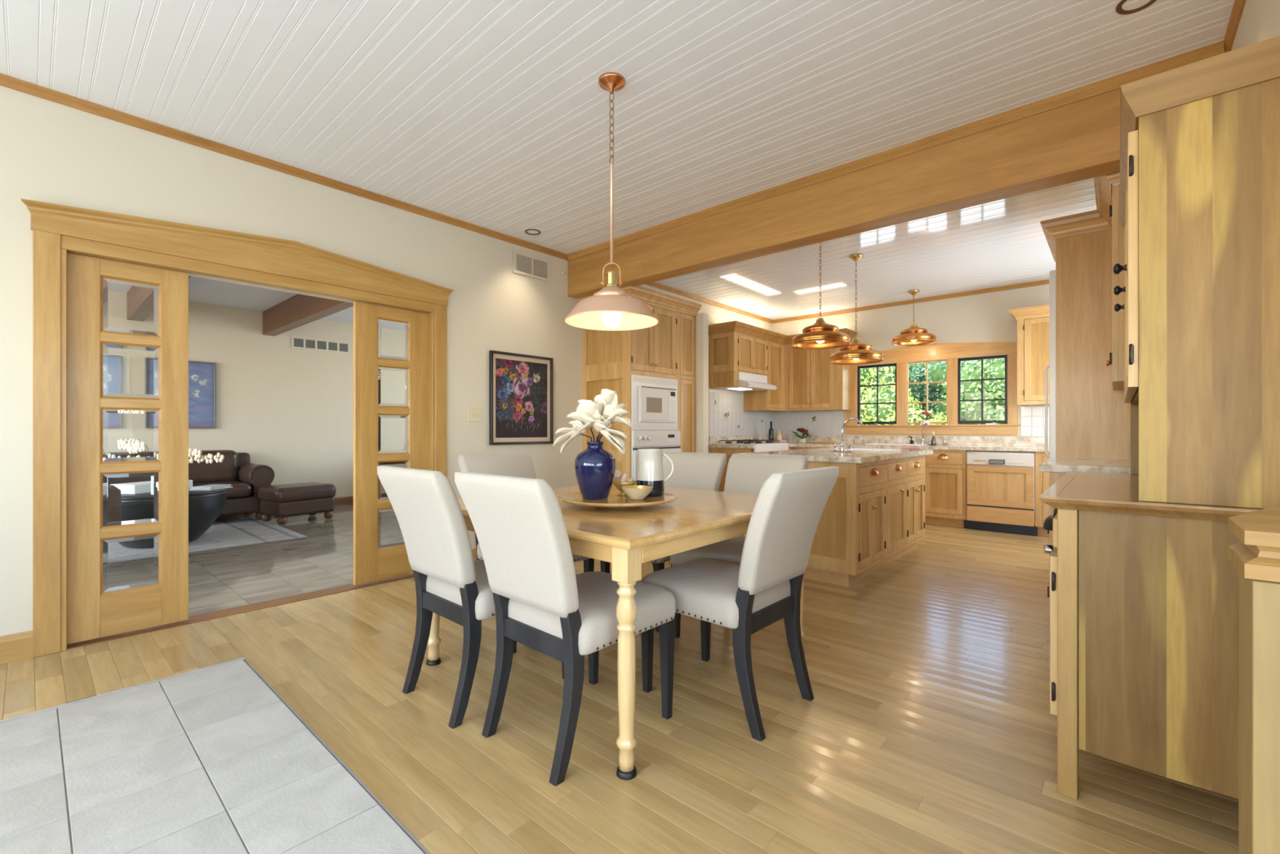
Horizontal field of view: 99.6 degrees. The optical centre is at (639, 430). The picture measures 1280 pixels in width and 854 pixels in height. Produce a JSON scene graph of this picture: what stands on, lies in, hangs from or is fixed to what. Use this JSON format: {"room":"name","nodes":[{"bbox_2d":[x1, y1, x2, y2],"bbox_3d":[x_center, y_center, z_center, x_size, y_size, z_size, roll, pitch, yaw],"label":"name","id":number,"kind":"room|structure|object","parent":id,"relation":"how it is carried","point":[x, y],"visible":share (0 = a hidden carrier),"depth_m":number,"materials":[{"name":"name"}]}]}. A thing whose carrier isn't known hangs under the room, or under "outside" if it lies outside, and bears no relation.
{"room":"dining room","nodes":[
{"label":"dining room","id":0,"kind":"room"},
{"bbox_2d":[66,252,426,313],"bbox_3d":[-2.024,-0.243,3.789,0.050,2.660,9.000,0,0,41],"label":"door track","id":1,"kind":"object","parent":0,"point":[189,273],"depth_m":3.37,"materials":[{"name":"beige paint"}]},
{"bbox_2d":[107,503,404,616],"bbox_3d":[-3.744,1.117,5.308,4.560,0.060,9.000,0,0,41],"label":"floor","id":2,"kind":"structure","parent":0,"point":[220,579],"depth_m":4.35,"materials":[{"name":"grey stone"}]},
{"bbox_2d":[107,484,121,522],"bbox_3d":[-4.480,0.768,4.094,0.785,0.642,0.803,0,0,41],"label":"barrel chair","id":3,"kind":"object","parent":2,"relation":"on","point":[114,500],"visible":0.12,"depth_m":4.23,"materials":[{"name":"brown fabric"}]},
{"bbox_2d":[107,516,307,564],"bbox_3d":[-5.014,1.083,5.049,1.900,0.005,2.830,0,0,41],"label":"area rug","id":4,"kind":"object","parent":2,"relation":"on","point":[229,533],"visible":0.42,"depth_m":5.39,"materials":[{"name":"grey fabric"}]},
{"bbox_2d":[117,485,227,548],"bbox_3d":[-4.579,0.833,5.178,1.000,0.492,1.000,0,0,41],"label":"coffee table","id":5,"kind":"object","parent":4,"relation":"on","point":[205,507],"visible":0.29,"depth_m":5.01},
{"bbox_2d":[110,480,192,493],"bbox_3d":[-4.702,0.543,5.220,0.300,0.085,0.520,0,0,13],"label":"box","id":6,"kind":"object","parent":5,"relation":"on","point":[138,487],"visible":0.49,"depth_m":4.98,"materials":[{"name":"white paint"}]},
{"bbox_2d":[107,438,224,494],"bbox_3d":[-4.389,0.330,4.959,1.181,0.512,0.146,0,0,4],"label":"flowers","id":7,"kind":"object","parent":5,"relation":"on","point":[135,446],"visible":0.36,"depth_m":4.94,"materials":[{"name":"white plant"}]},
{"bbox_2d":[107,449,274,519],"bbox_3d":[-5.553,0.664,5.865,0.850,0.834,2.549,0,0,41],"label":"sofa","id":8,"kind":"object","parent":4,"relation":"on","point":[246,478],"visible":0.3,"depth_m":6.45,"materials":[{"name":"brown leather"}]},
{"bbox_2d":[107,451,153,484],"bbox_3d":[-5.755,0.457,6.044,0.270,0.420,0.680,0,0,41],"label":"cushion","id":9,"kind":"object","parent":8,"relation":"on","point":[143,478],"depth_m":5.98,"materials":[{"name":"brown leather"}]},
{"bbox_2d":[188,449,238,483],"bbox_3d":[-5.299,0.457,6.561,0.270,0.420,0.680,0,0,41],"label":"cushion","id":10,"kind":"object","parent":8,"relation":"on","point":[227,470],"depth_m":6.55,"materials":[{"name":"brown leather"}]},
{"bbox_2d":[192,480,251,498],"bbox_3d":[-5.014,0.707,6.310,0.630,0.160,0.680,0,0,41],"label":"seat cushion","id":11,"kind":"object","parent":8,"relation":"on","point":[242,489],"depth_m":6.32,"materials":[{"name":"brown leather"}]},
{"bbox_2d":[257,481,336,524],"bbox_3d":[-4.131,0.870,6.531,0.540,0.420,0.680,0,0,33],"label":"ottoman","id":12,"kind":"object","parent":2,"relation":"on","point":[281,501],"visible":1,"depth_m":6.34,"materials":[{"name":"brown leather"}]},
{"bbox_2d":[257,481,336,502],"bbox_3d":[-4.131,0.750,6.531,0.540,0.180,0.680,0,0,33],"label":"cushion","id":13,"kind":"object","parent":12,"relation":"on","point":[304,492],"depth_m":6.35,"materials":[{"name":"brown leather"}]},
{"bbox_2d":[107,289,404,497],"bbox_3d":[-5.415,-0.243,6.784,0.100,2.660,9.000,0,0,41],"label":"wall","id":14,"kind":"structure","parent":0,"point":[288,408],"depth_m":7.30,"materials":[{"name":"beige paint"}]},
{"bbox_2d":[107,355,122,427],"bbox_3d":[-6.106,-0.433,5.897,0.040,0.820,0.660,0,0,41],"label":"painting","id":15,"kind":"object","parent":14,"relation":"attached to","point":[114,362],"visible":0.12,"depth_m":6.10,"materials":[{"name":"blue"}]},
{"bbox_2d":[144,357,216,428],"bbox_3d":[-5.540,-0.433,6.537,0.040,0.820,0.660,0,0,41],"label":"painting","id":16,"kind":"object","parent":14,"relation":"attached to","point":[202,375],"visible":0.42,"depth_m":6.66,"materials":[{"name":"blue"}]},
{"bbox_2d":[291,336,350,353],"bbox_3d":[-4.533,-1.208,7.699,0.012,0.160,0.750,0,0,41],"label":"air vent","id":17,"kind":"object","parent":14,"relation":"in","point":[302,343],"visible":1,"depth_m":7.68,"materials":[{"name":"grey metal"}]},
{"bbox_2d":[107,275,404,331],"bbox_3d":[-3.729,-1.623,5.295,4.600,0.100,9.200,0,0,41],"label":"ceiling","id":18,"kind":"structure","parent":0,"point":[205,291],"depth_m":6.34,"materials":[{"name":"white paint"}]},
{"bbox_2d":[126,275,191,321],"bbox_3d":[-4.160,-1.417,4.769,4.448,0.309,0.140,0,0,41],"label":"ceiling beam","id":19,"kind":"structure","parent":18,"relation":"attached to","point":[140,300],"depth_m":5.71,"materials":[{"name":"brown wood"}]},
{"bbox_2d":[262,293,353,336],"bbox_3d":[-3.293,-1.417,5.750,4.448,0.309,0.140,0,0,41],"label":"ceiling beam","id":20,"kind":"structure","parent":18,"relation":"attached to","point":[298,310],"depth_m":6.30,"materials":[{"name":"brown wood"}]},
{"bbox_2d":[0,85,772,635],"bbox_3d":[-1.351,-0.289,4.415,0.070,2.752,10.230,0,0,41],"label":"wall","id":21,"kind":"structure","parent":0,"point":[51,152],"depth_m":3.17,"materials":[{"name":"beige paint"}]},
{"bbox_2d":[0,630,32,664],"bbox_3d":[-3.772,1.024,1.609,0.016,0.127,2.618,0,0,41],"label":"baseboard","id":22,"kind":"structure","parent":21,"relation":"attached to","point":[19,646],"depth_m":2.54,"materials":[{"name":"brown wood"}]},
{"bbox_2d":[20,198,453,657],"bbox_3d":[-2.245,-0.040,3.421,0.206,2.278,2.202,0,0,41],"label":"door surround","id":23,"kind":"object","parent":21,"relation":"attached to","point":[57,229],"visible":0.84,"depth_m":2.81,"materials":[{"name":"brown wood"}]},
{"bbox_2d":[66,253,188,644],"bbox_3d":[-2.725,0.092,2.893,0.035,1.961,0.474,0,0,41],"label":"door","id":24,"kind":"structure","parent":23,"relation":"attached to","point":[95,610],"depth_m":2.85,"materials":[{"name":"brown wood"}]},
{"bbox_2d":[353,301,428,585],"bbox_3d":[-1.801,0.092,3.939,0.035,1.961,0.532,0,0,41],"label":"door","id":25,"kind":"structure","parent":23,"relation":"attached to","point":[373,562],"depth_m":3.86,"materials":[{"name":"brown wood"}]},
{"bbox_2d":[0,73,568,260],"bbox_3d":[-2.657,-1.629,2.867,0.022,0.048,5.980,0,0,41],"label":"trim","id":26,"kind":"structure","parent":21,"relation":"attached to","point":[6,81],"depth_m":3.18,"materials":[{"name":"brown wood"}]},
{"bbox_2d":[467,406,481,422],"bbox_3d":[-1.332,-0.127,4.372,0.014,0.120,0.125,0,0,41],"label":"switch plate","id":27,"kind":"object","parent":21,"relation":"attached to","point":[474,414],"visible":1,"depth_m":4.37,"materials":[{"name":"beige plastic"}]},
{"bbox_2d":[488,350,553,444],"bbox_3d":[-1.022,-0.268,4.712,0.030,0.782,0.655,0,0,41],"label":"flower painting","id":28,"kind":"object","parent":21,"relation":"attached to","point":[521,386],"visible":1,"depth_m":4.70,"materials":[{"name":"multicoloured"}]},
{"bbox_2d":[512,249,551,282],"bbox_3d":[-0.957,-1.453,4.801,0.010,0.196,0.410,0,0,41],"label":"air vent","id":29,"kind":"object","parent":21,"relation":"in","point":[523,264],"visible":1,"depth_m":4.79,"materials":[{"name":"grey metal"}]},
{"bbox_2d":[708,331,767,388],"bbox_3d":[1.305,-0.880,7.066,0.398,0.685,0.840,0,0,41],"label":"upper cabinet","id":30,"kind":"object","parent":21,"relation":"attached to","point":[730,353],"visible":1,"depth_m":6.82,"materials":[{"name":"brown wood"}]},
{"bbox_2d":[715,371,777,391],"bbox_3d":[1.386,-0.627,7.061,0.511,0.201,0.720,0,0,41],"label":"range hood","id":31,"kind":"object","parent":30,"relation":"attached to","point":[746,381],"visible":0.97,"depth_m":6.93,"materials":[{"name":"white metal"}]},
{"bbox_2d":[708,320,857,344],"bbox_3d":[1.853,-1.266,7.174,2.162,0.115,0.804,0,0,-17],"label":"trim","id":32,"kind":"structure","parent":30,"relation":"attached to","point":[734,326],"depth_m":6.93,"materials":[{"name":"brown wood"}]},
{"bbox_2d":[709,388,772,435],"bbox_3d":[1.440,-0.229,7.516,0.006,0.608,1.683,0,0,41],"label":"tiled wall","id":33,"kind":"structure","parent":21,"relation":"attached to","point":[749,423],"depth_m":7.31,"materials":[{"name":"grey tile"}]},
{"bbox_2d":[743,340,785,411],"bbox_3d":[1.756,-0.748,7.577,0.398,0.950,0.520,0,0,41],"label":"upper cabinet","id":34,"kind":"object","parent":21,"relation":"attached to","point":[764,400],"visible":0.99,"depth_m":7.45,"materials":[{"name":"brown wood"}]},
{"bbox_2d":[645,279,1048,323],"bbox_3d":[2.305,-1.629,5.283,4.260,0.048,3.889,0,0,41],"label":"trim","id":35,"kind":"structure","parent":21,"relation":"attached to","point":[659,286],"depth_m":6.78,"materials":[{"name":"brown wood"}]},
{"bbox_2d":[0,0,1235,319],"bbox_3d":[1.243,-1.693,2.124,6.950,0.080,10.230,0,0,41],"label":"ceiling","id":36,"kind":"structure","parent":0,"point":[494,115],"depth_m":2.62,"materials":[{"name":"white paint"}]},
{"bbox_2d":[564,72,658,330],"bbox_3d":[-0.134,-1.069,2.560,0.444,1.167,0.444,0,0,-41],"label":"pendant lamp","id":37,"kind":"object","parent":36,"relation":"hanging from","point":[611,308],"visible":1,"depth_m":2.54,"materials":[{"name":"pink metal"}]},
{"bbox_2d":[604,271,618,287],"bbox_3d":[-0.134,-0.711,2.560,0.063,0.075,0.063,0,0,-26],"label":"socket","id":38,"kind":"object","parent":37,"relation":"attached to","point":[611,276],"depth_m":2.54,"materials":[{"name":"gold metal"}]},
{"bbox_2d":[791,242,850,349],"bbox_3d":[1.526,-1.185,4.576,0.480,0.934,0.480,0,0,41],"label":"pendant lamp","id":39,"kind":"object","parent":36,"relation":"hanging from","point":[821,335],"visible":0.93,"depth_m":4.48,"materials":[{"name":"gold metal"}]},
{"bbox_2d":[829,253,883,364],"bbox_3d":[2.045,-1.150,5.118,0.480,1.004,0.480,0,0,41],"label":"pendant lamp","id":40,"kind":"object","parent":36,"relation":"hanging from","point":[858,352],"visible":0.99,"depth_m":5.03,"materials":[{"name":"gold metal"}]},
{"bbox_2d":[568,45,1227,298],"bbox_3d":[0.964,-1.459,3.765,4.258,0.388,0.160,0,0,41],"label":"ceiling beam","id":41,"kind":"structure","parent":36,"relation":"attached to","point":[1079,140],"depth_m":3.21,"materials":[{"name":"brown wood"}]},
{"bbox_2d":[567,40,1224,260],"bbox_3d":[0.903,-1.625,3.696,4.220,0.055,0.024,0,0,41],"label":"trim","id":42,"kind":"structure","parent":41,"relation":"attached to","point":[1113,82],"depth_m":2.99,"materials":[{"name":"brown wood"}]},
{"bbox_2d":[891,288,936,346],"bbox_3d":[3.244,-1.343,6.407,0.480,0.619,0.480,0,0,41],"label":"pendant lamp","id":43,"kind":"object","parent":36,"relation":"hanging from","point":[914,335],"visible":1,"depth_m":6.34,"materials":[{"name":"gold metal"}]},
{"bbox_2d":[0,523,1238,853],"bbox_3d":[1.261,1.116,2.108,6.900,0.062,10.030,0,0,41],"label":"floor","id":44,"kind":"structure","parent":0,"point":[928,726],"depth_m":1.87,"materials":[{"name":"brown wood"}]},
{"bbox_2d":[377,465,564,728],"bbox_3d":[-0.673,0.616,2.286,0.490,0.941,0.668,0,0,42],"label":"dining chair","id":45,"kind":"object","parent":44,"relation":"on","point":[450,584],"visible":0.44,"depth_m":2.04,"materials":[{"name":"white fabric"}]},
{"bbox_2d":[457,453,594,572],"bbox_3d":[-0.646,0.616,3.086,0.668,0.941,0.490,0,0,41],"label":"dining chair","id":46,"kind":"object","parent":44,"relation":"on","point":[512,464],"visible":0.13,"depth_m":3.21,"materials":[{"name":"white fabric"}]},
{"bbox_2d":[454,471,677,786],"bbox_3d":[-0.250,0.616,1.968,0.490,0.941,0.668,0,0,42],"label":"dining chair","id":47,"kind":"object","parent":44,"relation":"on","point":[541,604],"visible":0.94,"depth_m":1.78,"materials":[{"name":"fabric"}]},
{"bbox_2d":[426,484,804,779],"bbox_3d":[-0.100,0.711,2.576,1.360,0.752,1.330,0,0,41],"label":"dining table","id":48,"kind":"object","parent":44,"relation":"on","point":[627,538],"visible":0.52,"depth_m":1.85,"materials":[{"name":"brown wood"}]},
{"bbox_2d":[558,488,677,506],"bbox_3d":[-0.099,0.317,2.456,0.536,0.037,0.536,0,0,41],"label":"lazy susan","id":49,"kind":"object","parent":48,"relation":"on","point":[613,500],"visible":0.72,"depth_m":2.31,"materials":[{"name":"brown wood"}]},
{"bbox_2d":[573,441,616,499],"bbox_3d":[-0.198,0.176,2.397,0.186,0.250,0.186,0,0,41],"label":"vase","id":50,"kind":"object","parent":49,"relation":"on","point":[595,467],"visible":0.99,"depth_m":2.33,"materials":[{"name":"ceramic"}]},
{"bbox_2d":[553,420,592,453],"bbox_3d":[-0.291,0.030,2.368,0.178,0.147,0.086,0,0,-1],"label":"magnolia","id":51,"kind":"object","parent":50,"relation":"in","point":[571,433],"visible":0.87,"depth_m":2.35,"materials":[{"name":"white plant"}]},
{"bbox_2d":[566,399,604,441],"bbox_3d":[-0.225,-0.024,2.377,0.160,0.220,0.154,0,0,27],"label":"magnolia","id":52,"kind":"object","parent":50,"relation":"in","point":[587,411],"visible":0.85,"depth_m":2.34,"materials":[{"name":"white plant"}]},
{"bbox_2d":[594,388,617,441],"bbox_3d":[-0.147,-0.048,2.420,0.107,0.271,0.111,0,0,41],"label":"magnolia","id":53,"kind":"object","parent":50,"relation":"in","point":[607,397],"visible":0.59,"depth_m":2.38,"materials":[{"name":"white plant"}]},
{"bbox_2d":[592,419,627,454],"bbox_3d":[-0.134,0.029,2.329,0.157,0.152,0.092,0,0,15],"label":"magnolia","id":54,"kind":"object","parent":50,"relation":"in","point":[611,435],"visible":1,"depth_m":2.31,"materials":[{"name":"white plant"}]},
{"bbox_2d":[598,403,631,441],"bbox_3d":[-0.112,-0.015,2.377,0.141,0.205,0.116,0,0,-19],"label":"magnolia","id":55,"kind":"object","parent":50,"relation":"in","point":[615,413],"visible":0.95,"depth_m":2.35,"materials":[{"name":"white plant"}]},
{"bbox_2d":[621,484,653,499],"bbox_3d":[-0.012,0.275,2.365,0.140,0.053,0.140,0,0,41],"label":"bowl","id":56,"kind":"object","parent":49,"relation":"on","point":[634,491],"visible":1,"depth_m":2.33,"materials":[{"name":"beige ceramic"}]},
{"bbox_2d":[635,448,674,497],"bbox_3d":[0.059,0.195,2.498,0.153,0.214,0.144,0,0,41],"label":"pitcher","id":57,"kind":"object","parent":49,"relation":"on","point":[650,472],"visible":0.82,"depth_m":2.45,"materials":[{"name":"white ceramic"}]},
{"bbox_2d":[616,764,636,779],"bbox_3d":[-0.042,1.077,1.712,0.066,0.020,0.066,0,0,41],"label":"table foot","id":58,"kind":"object","parent":48,"relation":"on","point":[622,772],"depth_m":1.69,"materials":[{"name":"black plastic"}]},
{"bbox_2d":[582,302,695,479],"bbox_3d":[0.021,-0.053,5.412,0.663,2.280,1.000,0,0,41],"label":"tall cabinet","id":59,"kind":"object","parent":44,"relation":"on","point":[666,349],"visible":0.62,"depth_m":5.15,"materials":[{"name":"brown wood"}]},
{"bbox_2d":[577,285,702,316],"bbox_3d":[0.013,-1.230,5.373,0.703,0.115,1.079,0,0,41],"label":"trim","id":60,"kind":"structure","parent":59,"relation":"on","point":[650,296],"depth_m":5.13,"materials":[{"name":"brown wood"}]},
{"bbox_2d":[631,374,677,429],"bbox_3d":[0.159,-0.251,5.088,0.041,0.495,0.673,0,0,41],"label":"microwave","id":61,"kind":"object","parent":59,"relation":"in","point":[654,400],"visible":1,"depth_m":5.04,"materials":[{"name":"white plastic"}]},
{"bbox_2d":[631,430,680,484],"bbox_3d":[0.184,0.354,5.075,0.095,0.705,0.688,0,0,41],"label":"wall oven","id":62,"kind":"object","parent":59,"relation":"in","point":[666,440],"visible":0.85,"depth_m":5.01,"materials":[{"name":"white metal"}]},
{"bbox_2d":[600,451,726,632],"bbox_3d":[0.145,0.616,3.284,0.490,0.941,0.668,0,0,41],"label":"dining chair","id":63,"kind":"object","parent":44,"relation":"on","point":[692,470],"visible":0.16,"depth_m":3.39,"materials":[{"name":"white fabric"}]},
{"bbox_2d":[669,453,808,637],"bbox_3d":[0.543,0.616,2.933,0.490,0.941,0.668,0,0,41],"label":"dining chair","id":64,"kind":"object","parent":44,"relation":"on","point":[747,473],"visible":0.36,"depth_m":3.06,"materials":[{"name":"white fabric"}]},
{"bbox_2d":[640,466,838,741],"bbox_3d":[0.389,0.616,2.203,0.668,0.941,0.490,0,0,43],"label":"dining chair","id":65,"kind":"object","parent":44,"relation":"on","point":[746,597],"visible":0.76,"depth_m":2.03,"materials":[{"name":"white fabric"}]},
{"bbox_2d":[709,446,791,491],"bbox_3d":[1.478,0.655,7.083,0.633,0.864,1.085,0,0,41],"label":"base cabinet","id":66,"kind":"object","parent":44,"relation":"on","point":[729,451],"visible":0.04,"depth_m":6.74,"materials":[{"name":"brown wood"}]},
{"bbox_2d":[708,435,1048,452],"bbox_3d":[2.797,0.149,6.301,3.649,0.144,1.709,0,0,41],"label":"countertop","id":67,"kind":"structure","parent":66,"relation":"on","point":[965,443],"depth_m":6.57,"materials":[{"name":"beige stone"}]},
{"bbox_2d":[713,439,788,452],"bbox_3d":[1.437,0.204,6.989,0.620,0.153,0.860,0,0,41],"label":"cooktop","id":68,"kind":"object","parent":67,"relation":"in","point":[768,446],"visible":0.99,"depth_m":6.79,"materials":[{"name":"white metal"}]},
{"bbox_2d":[743,454,924,586],"bbox_3d":[1.735,0.655,4.605,0.905,0.864,1.760,0,0,41],"label":"kitchen island","id":69,"kind":"object","parent":44,"relation":"on","point":[873,515],"visible":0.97,"depth_m":3.88,"materials":[{"name":"brown wood"}]},
{"bbox_2d":[737,447,933,462],"bbox_3d":[1.728,0.201,4.608,0.960,0.040,1.865,0,0,41],"label":"island countertop","id":70,"kind":"structure","parent":69,"relation":"on","point":[822,455],"depth_m":4.12,"materials":[{"name":"beige stone"}]},
{"bbox_2d":[921,448,968,527],"bbox_3d":[3.603,0.655,6.306,0.455,0.864,0.633,0,0,41],"label":"base cabinet","id":71,"kind":"object","parent":44,"relation":"on","point":[945,470],"visible":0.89,"depth_m":6.08,"materials":[{"name":"brown wood"}]},
{"bbox_2d":[964,450,1037,535],"bbox_3d":[3.981,0.657,5.936,0.655,0.850,0.592,0,0,41],"label":"dishwasher","id":72,"kind":"object","parent":44,"relation":"on","point":[1001,485],"visible":0.98,"depth_m":5.72,"materials":[{"name":"brown wood"}]},
{"bbox_2d":[1035,451,1048,536],"bbox_3d":[4.386,0.655,5.618,0.400,0.864,0.627,0,0,41],"label":"base cabinet","id":73,"kind":"object","parent":44,"relation":"on","point":[1042,478],"visible":0.17,"depth_m":5.51,"materials":[{"name":"brown wood"}]},
{"bbox_2d":[1044,270,1055,460],"bbox_3d":[3.208,0.012,3.684,0.668,2.110,0.920,0,0,41],"label":"refrigerator","id":74,"kind":"object","parent":44,"relation":"on","point":[1051,366],"visible":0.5,"depth_m":3.53,"materials":[{"name":"white metal"}]},
{"bbox_2d":[1047,471,1066,615],"bbox_3d":[2.665,0.605,2.976,0.657,0.764,0.800,0,0,41],"label":"base cabinet","id":75,"kind":"object","parent":44,"relation":"on","point":[1054,477],"visible":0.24,"depth_m":2.87,"materials":[{"name":"brown wood"}]},
{"bbox_2d":[1039,457,1130,474],"bbox_3d":[2.650,0.201,2.966,0.670,0.040,0.835,0,0,41],"label":"countertop","id":76,"kind":"structure","parent":75,"relation":"on","point":[1055,464],"depth_m":2.82,"materials":[{"name":"beige stone"}]},
{"bbox_2d":[1055,229,1130,460],"bbox_3d":[3.259,-0.098,3.646,0.657,2.370,0.980,0,0,41],"label":"panel","id":77,"kind":"object","parent":44,"relation":"on","point":[1093,419],"visible":0.3,"depth_m":3.40,"materials":[{"name":"brown wood"}]},
{"bbox_2d":[1038,35,1279,799],"bbox_3d":[1.808,0.067,1.917,0.538,2.040,1.272,0,0,41],"label":"hutch","id":78,"kind":"object","parent":44,"relation":"on","point":[1144,582],"visible":1,"depth_m":1.44,"materials":[{"name":"brown wood"}]},
{"bbox_2d":[1228,505,1279,853],"bbox_3d":[1.246,0.612,0.934,0.370,0.950,0.850,0,0,41],"label":"newel post","id":79,"kind":"object","parent":44,"relation":"on","point":[1256,557],"visible":1,"depth_m":0.74,"materials":[{"name":"orange wood"}]},
{"bbox_2d":[695,312,708,453],"bbox_3d":[0.409,-0.058,5.810,0.719,2.290,0.090,0,0,41],"label":"wall","id":80,"kind":"structure","parent":0,"point":[702,318],"depth_m":5.57,"materials":[{"name":"beige paint"}]},
{"bbox_2d":[772,284,1048,525],"bbox_3d":[3.676,-0.289,6.760,4.560,2.752,0.140,0,0,41],"label":"wall","id":81,"kind":"structure","parent":0,"point":[984,317],"depth_m":6.60,"materials":[{"name":"beige paint"}]},
{"bbox_2d":[785,340,851,411],"bbox_3d":[2.462,-0.748,7.499,0.820,0.950,0.358,0,0,41],"label":"upper cabinet","id":82,"kind":"object","parent":81,"relation":"attached to","point":[812,383],"visible":0.81,"depth_m":7.38,"materials":[{"name":"brown wood"}]},
{"bbox_2d":[845,365,859,425],"bbox_3d":[2.909,-0.475,7.395,0.150,0.855,0.122,0,0,41],"label":"trim","id":83,"kind":"structure","parent":81,"relation":"attached to","point":[853,413],"depth_m":7.33,"materials":[{"name":"brown wood"}]},
{"bbox_2d":[857,363,896,425],"bbox_3d":[3.134,-0.467,7.152,0.520,0.803,0.090,0,0,41],"label":"window","id":84,"kind":"structure","parent":81,"relation":"in","point":[871,423],"depth_m":7.16,"materials":[{"name":"black metal"}]},
{"bbox_2d":[896,361,907,424],"bbox_3d":[3.375,-0.470,6.959,0.115,0.815,0.080,0,0,41],"label":"trim","id":85,"kind":"structure","parent":81,"relation":"attached to","point":[901,367],"depth_m":6.93,"materials":[{"name":"brown wood"}]},
{"bbox_2d":[773,405,1048,436],"bbox_3d":[3.495,-0.097,6.822,3.992,0.343,0.006,0,0,41],"label":"tiled wall","id":86,"kind":"structure","parent":81,"relation":"attached to","point":[1032,417],"depth_m":7.58,"materials":[{"name":"grey tile"}]},
{"bbox_2d":[906,359,946,423],"bbox_3d":[3.599,-0.473,6.775,0.485,0.790,0.038,0,0,41],"label":"window","id":87,"kind":"structure","parent":81,"relation":"in","point":[941,360],"depth_m":6.77,"materials":[{"name":"brown wood"}]},
{"bbox_2d":[845,426,1017,435],"bbox_3d":[3.550,0.004,6.764,1.945,0.105,0.020,0,0,41],"label":"trim","id":88,"kind":"structure","parent":81,"relation":"attached to","point":[939,430],"depth_m":6.65,"materials":[{"name":"brown wood"}]},
{"bbox_2d":[844,423,1020,426],"bbox_3d":[3.575,-0.058,6.793,1.985,0.020,0.145,0,0,41],"label":"window sill","id":89,"kind":"structure","parent":81,"relation":"attached to","point":[1010,424],"depth_m":6.59,"materials":[{"name":"brown wood"}]},
{"bbox_2d":[851,342,1017,366],"bbox_3d":[3.546,-0.973,6.761,1.965,0.210,0.030,0,0,41],"label":"trim","id":90,"kind":"structure","parent":81,"relation":"attached to","point":[928,352],"depth_m":6.59,"materials":[{"name":"brown wood"}]},
{"bbox_2d":[946,358,959,424],"bbox_3d":[3.808,-0.470,6.577,0.110,0.815,0.080,0,0,41],"label":"trim","id":91,"kind":"structure","parent":81,"relation":"attached to","point":[952,363],"depth_m":6.55,"materials":[{"name":"brown wood"}]},
{"bbox_2d":[958,354,1007,424],"bbox_3d":[4.025,-0.467,6.365,0.517,0.803,0.090,0,0,41],"label":"window","id":92,"kind":"structure","parent":81,"relation":"in","point":[982,421],"depth_m":6.38,"materials":[{"name":"black"}]},
{"bbox_2d":[1007,353,1017,424],"bbox_3d":[4.274,-0.475,6.191,0.100,0.855,0.122,0,0,41],"label":"trim","id":93,"kind":"structure","parent":81,"relation":"attached to","point":[1012,406],"depth_m":6.14,"materials":[{"name":"brown wood"}]},
{"bbox_2d":[1017,316,1048,405],"bbox_3d":[4.376,-0.748,5.808,0.500,0.950,0.358,0,0,41],"label":"upper cabinet","id":94,"kind":"object","parent":81,"relation":"attached to","point":[1033,334],"visible":0.51,"depth_m":5.78,"materials":[{"name":"brown wood"}]},
{"bbox_2d":[1008,304,1048,319],"bbox_3d":[4.333,-1.250,5.816,0.574,0.115,0.403,0,0,41],"label":"trim","id":95,"kind":"structure","parent":94,"relation":"attached to","point":[1038,311],"depth_m":5.75,"materials":[{"name":"brown wood"}]},
{"bbox_2d":[1231,0,1279,50],"bbox_3d":[3.320,-0.289,3.125,0.120,2.752,5.980,0,0,41],"label":"wall","id":96,"kind":"structure","parent":0,"point":[1260,21],"depth_m":1.85,"materials":[{"name":"beige paint"}]},
{"bbox_2d":[1040,171,1119,262],"bbox_3d":[2.775,-1.290,3.405,0.450,0.115,1.997,0,0,21],"label":"trim","id":97,"kind":"structure","parent":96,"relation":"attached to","point":[1099,220],"depth_m":3.35,"materials":[{"name":"brown wood"}]},
{"bbox_2d":[1106,184,1124,390],"bbox_3d":[2.760,-0.733,2.893,0.405,0.980,0.800,0,0,41],"label":"upper cabinet","id":98,"kind":"object","parent":96,"relation":"attached to","point":[1117,356],"visible":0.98,"depth_m":2.69,"materials":[{"name":"brown wood"}]},
{"bbox_2d":[1223,0,1245,51],"bbox_3d":[1.897,-1.629,1.620,0.022,0.048,1.820,0,0,41],"label":"trim","id":99,"kind":"structure","parent":96,"relation":"attached to","point":[1238,5],"depth_m":2.16,"materials":[{"name":"brown wood"}]},
{"label":"outside","id":100,"kind":"structure","parent":0,"visible":0},
{"bbox_3d":[28.532,1.667,32.304,120.000,0.120,53.800,0,0,41],"label":"lawn","id":101,"kind":"structure","parent":100,"visible":0},
{"bbox_2d":[859,366,922,425],"bbox_3d":[7.122,-0.446,17.105,3.482,4.116,3.315,0,0,37],"label":"tree","id":102,"kind":"object","parent":101,"relation":"on","point":[886,375],"visible":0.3,"depth_m":15.97,"materials":[{"name":"green plant"}]},
{"bbox_2d":[884,403,946,424],"bbox_3d":[8.055,0.382,15.547,2.073,2.465,1.746,0,0,-24],"label":"tree","id":103,"kind":"object","parent":101,"relation":"on","point":[913,417],"visible":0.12,"depth_m":15.09,"materials":[{"name":"green plant"}]},
{"bbox_2d":[893,359,994,424],"bbox_3d":[10.020,-1.229,17.805,3.648,5.679,4.311,0,0,29],"label":"tree","id":104,"kind":"object","parent":101,"relation":"on","point":[917,371],"visible":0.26,"depth_m":16.83,"materials":[{"name":"green plant"}]},
{"bbox_2d":[941,358,1007,424],"bbox_3d":[10.126,-0.488,14.608,3.337,4.199,3.672,0,0,-39],"label":"tree","id":105,"kind":"object","parent":101,"relation":"on","point":[993,389],"visible":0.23,"depth_m":14.55,"materials":[{"name":"green plant"}]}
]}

